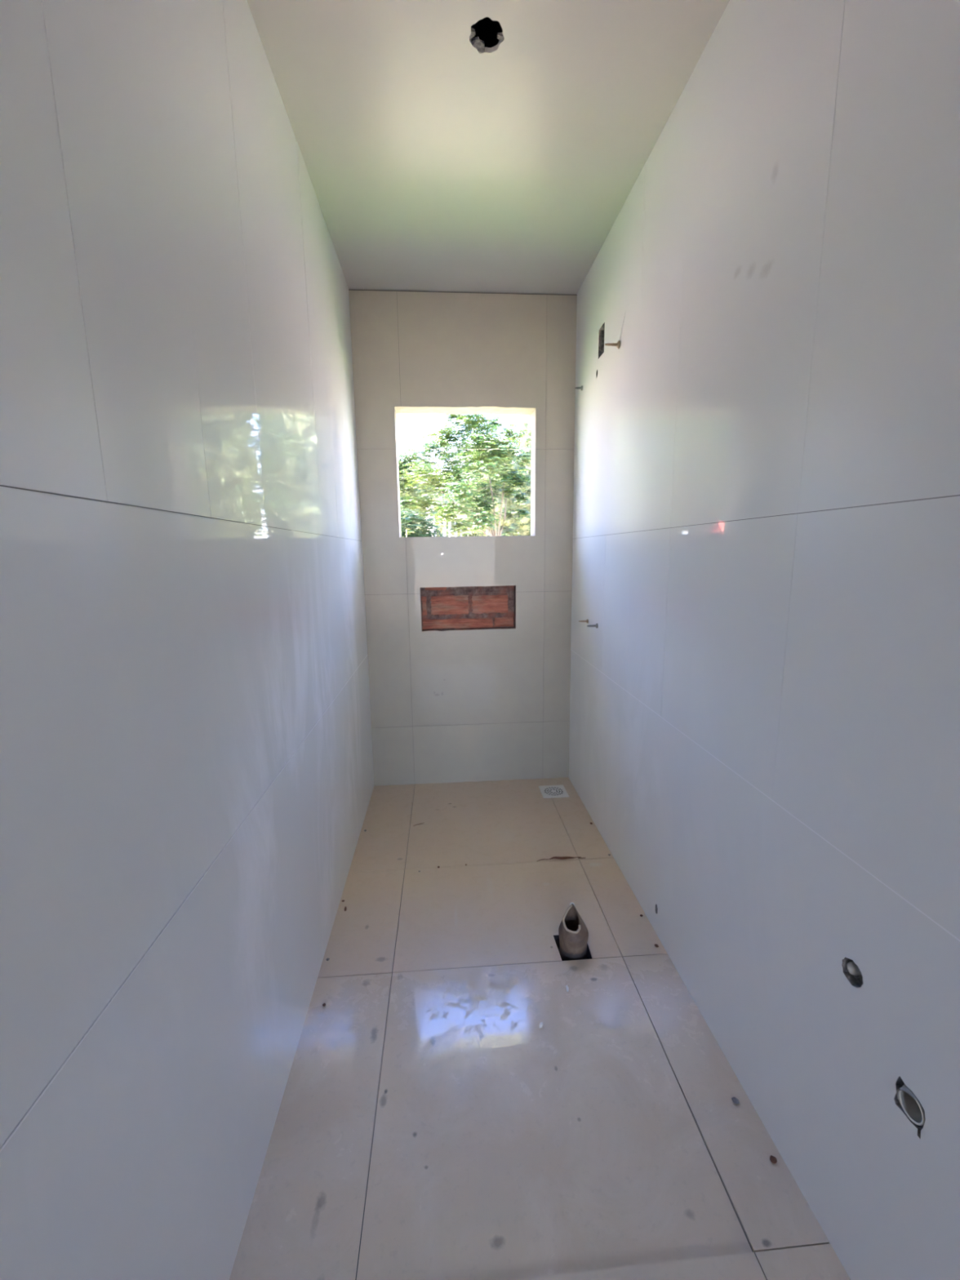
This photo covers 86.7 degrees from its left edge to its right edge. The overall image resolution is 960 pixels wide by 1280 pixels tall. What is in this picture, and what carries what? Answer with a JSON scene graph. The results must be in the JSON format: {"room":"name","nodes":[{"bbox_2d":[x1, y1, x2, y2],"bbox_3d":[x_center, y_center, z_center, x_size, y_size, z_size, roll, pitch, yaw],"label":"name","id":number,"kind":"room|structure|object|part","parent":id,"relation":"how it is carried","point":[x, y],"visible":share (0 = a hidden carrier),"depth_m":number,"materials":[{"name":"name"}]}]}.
{"room":"bathroom","nodes":[
{"label":"bathroom","id":0,"kind":"room"},
{"bbox_2d":[0,0,373,1279],"bbox_3d":[-0.622,-0.193,1.274,0.150,3.069,3.570,-1,10,-4],"label":"wall","id":1,"kind":"structure","parent":0,"point":[187,774],"depth_m":0.81,"materials":[{"name":"tile"}]},
{"bbox_2d":[348,288,577,786],"bbox_3d":[-0.069,-0.536,2.995,1.248,2.889,0.150,-1,10,-4],"label":"wall","id":2,"kind":"structure","parent":0,"point":[468,637],"depth_m":2.94,"materials":[{"name":"tile"}]},
{"bbox_2d":[394,406,535,537],"bbox_3d":[-0.080,-0.951,2.925,0.780,0.704,0.148,-1,10,-4],"label":"window","id":3,"kind":"structure","parent":2,"relation":"in","point":[405,410],"depth_m":2.89,"materials":[{"name":"paint"}]},
{"bbox_2d":[246,0,729,294],"bbox_3d":[0.037,-1.653,1.073,1.508,0.160,3.570,-1,10,-4],"label":"ceiling","id":4,"kind":"structure","parent":0,"point":[497,146],"depth_m":1.63,"materials":[{"name":"paint"}]},
{"bbox_2d":[514,414,531,475],"bbox_3d":[4.864,-10.174,31.935,6.289,13.172,4.881,4,11,25],"label":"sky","id":5,"kind":"structure","parent":0,"point":[526,424],"depth_m":31.12,"materials":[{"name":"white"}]},
{"bbox_2d":[229,777,850,1279],"bbox_3d":[0.073,1.230,1.562,1.248,0.150,3.320,-1,10,-4],"label":"floor","id":6,"kind":"structure","parent":0,"point":[428,1126],"depth_m":1.34,"materials":[{"name":"tile"}]},
{"bbox_2d":[538,784,568,798],"bbox_3d":[0.437,0.898,3.015,0.153,0.004,0.153,-1,10,-4],"label":"floor drain","id":7,"kind":"object","parent":6,"relation":"on","point":[547,791],"visible":1,"depth_m":3.01,"materials":[{"name":"white plastic"}]},
{"bbox_2d":[537,856,583,861],"bbox_3d":[0.375,1.009,2.348,0.231,0.011,0.022,-1,10,-4],"label":"dry leaf","id":8,"kind":"object","parent":6,"relation":"on","point":[554,857],"visible":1,"depth_m":2.35,"materials":[{"name":"brown plant"}]},
{"bbox_3d":[0.395,1.008,2.348,0.150,0.010,0.020,-1,10,-1],"label":"blade","id":9,"kind":"part","parent":8,"relation":"part of","materials":[{"name":"brown plant"}]},
{"bbox_2d":[731,1097,739,1104],"bbox_3d":[0.658,1.186,1.308,0.017,0.008,0.016,0,10,7],"label":"crumb","id":10,"kind":"object","parent":6,"relation":"on","point":[735,1100],"visible":1,"depth_m":1.30,"materials":[{"name":"grey"}]},
{"bbox_2d":[769,1155,777,1164],"bbox_3d":[0.682,1.207,1.181,0.015,0.008,0.015,-10,14,-44],"label":"crumb","id":11,"kind":"object","parent":6,"relation":"on","point":[773,1159],"visible":1,"depth_m":1.18,"materials":[{"name":"brown plant"}]},
{"bbox_3d":[0.336,1.150,1.837,0.106,0.025,0.112,-1,10,-4],"label":"dirt fill","id":12,"kind":"object","parent":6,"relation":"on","visible":0},
{"bbox_2d":[558,902,588,960],"bbox_3d":[0.335,1.049,1.820,0.106,0.182,0.102,-1,10,-4],"label":"pipe","id":13,"kind":"object","parent":12,"relation":"on","point":[573,933],"visible":0.97,"depth_m":1.79,"materials":[{"name":"white plastic"}]},
{"bbox_2d":[568,0,959,1279],"bbox_3d":[0.732,-0.226,1.368,0.152,3.069,3.570,-1,10,-4],"label":"wall","id":14,"kind":"structure","parent":0,"point":[764,735],"depth_m":1.08,"materials":[{"name":"tile"}]},
{"bbox_2d":[574,385,582,391],"bbox_3d":[0.520,-1.326,2.675,0.040,0.026,0.026,-1,10,-4],"label":"plug","id":15,"kind":"object","parent":14,"relation":"attached to","point":[581,387],"visible":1,"depth_m":2.67,"materials":[{"name":"grey plastic"}]},
{"bbox_2d":[578,618,588,622],"bbox_3d":[0.544,-0.099,2.677,0.050,0.022,0.022,-1,10,-4],"label":"plug","id":16,"kind":"object","parent":14,"relation":"attached to","point":[587,620],"visible":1,"depth_m":2.67,"materials":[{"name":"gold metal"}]},
{"bbox_2d":[586,623,598,628],"bbox_3d":[0.555,-0.070,2.514,0.052,0.026,0.026,-1,10,-4],"label":"plug","id":17,"kind":"object","parent":14,"relation":"attached to","point":[596,625],"visible":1,"depth_m":2.51,"materials":[{"name":"grey plastic"}]},
{"bbox_2d":[604,340,620,348],"bbox_3d":[0.551,-1.231,2.117,0.060,0.032,0.032,-1,10,-4],"label":"plug","id":18,"kind":"object","parent":14,"relation":"attached to","point":[617,344],"visible":1,"depth_m":2.11,"materials":[{"name":"gold metal"}]},
{"bbox_3d":[0.551,-1.231,2.117,0.060,0.012,0.011,-1,10,-4],"label":"stem","id":19,"kind":"part","parent":18,"relation":"part of","materials":[{"name":"gold metal"}]},
{"bbox_2d":[846,961,862,982],"bbox_3d":[0.728,0.630,0.970,0.036,0.038,0.037,-1,10,-4],"label":"pipe","id":20,"kind":"object","parent":14,"relation":"attached to","point":[852,968],"visible":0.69,"depth_m":0.97,"materials":[{"name":"white plastic"}]},
{"bbox_2d":[896,1084,924,1125],"bbox_3d":[0.740,0.772,0.856,0.060,0.057,0.047,-5,10,-22],"label":"conduit","id":21,"kind":"object","parent":14,"relation":"attached to","point":[912,1107],"visible":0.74,"depth_m":0.86,"materials":[{"name":"white plastic"}]},
{"label":"outside","id":22,"kind":"structure","parent":0,"visible":0},
{"bbox_3d":[-3.917,-6.289,47.500,120.000,0.250,89.850,-1,10,-4],"label":"ground","id":23,"kind":"structure","parent":22,"visible":0},
{"bbox_2d":[400,500,444,537],"bbox_3d":[-2.059,-2.898,17.149,2.355,3.473,2.402,3,10,19],"label":"bush","id":24,"kind":"object","parent":23,"relation":"on","point":[409,517],"visible":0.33,"depth_m":16.83,"materials":[{"name":"green plant"}]},
{"bbox_2d":[400,453,454,537],"bbox_3d":[-4.114,-7.688,32.683,6.719,8.310,4.189,-2,10,-7],"label":"tree","id":25,"kind":"object","parent":23,"relation":"on","point":[433,498],"visible":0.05,"depth_m":31.52,"materials":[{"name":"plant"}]},
{"bbox_2d":[400,426,519,536],"bbox_3d":[-0.844,-4.727,19.298,5.093,6.264,2.740,0,10,6],"label":"tree","id":26,"kind":"object","parent":23,"relation":"on","point":[474,482],"visible":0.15,"depth_m":18.95,"materials":[{"name":"green plant"}]},
{"bbox_2d":[397,413,530,536],"bbox_3d":[-0.325,-3.970,15.044,9.524,6.366,4.883,-2,10,-7],"label":"feathery tree","id":27,"kind":"object","parent":23,"relation":"on","point":[493,454],"visible":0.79,"depth_m":14.05,"materials":[{"name":"green plant"}]},
{"bbox_2d":[437,431,530,536],"bbox_3d":[0.685,-6.236,24.654,5.755,7.979,3.721,-2,10,-6],"label":"tree","id":28,"kind":"object","parent":23,"relation":"on","point":[512,526],"visible":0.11,"depth_m":23.77,"materials":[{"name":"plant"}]}
]}

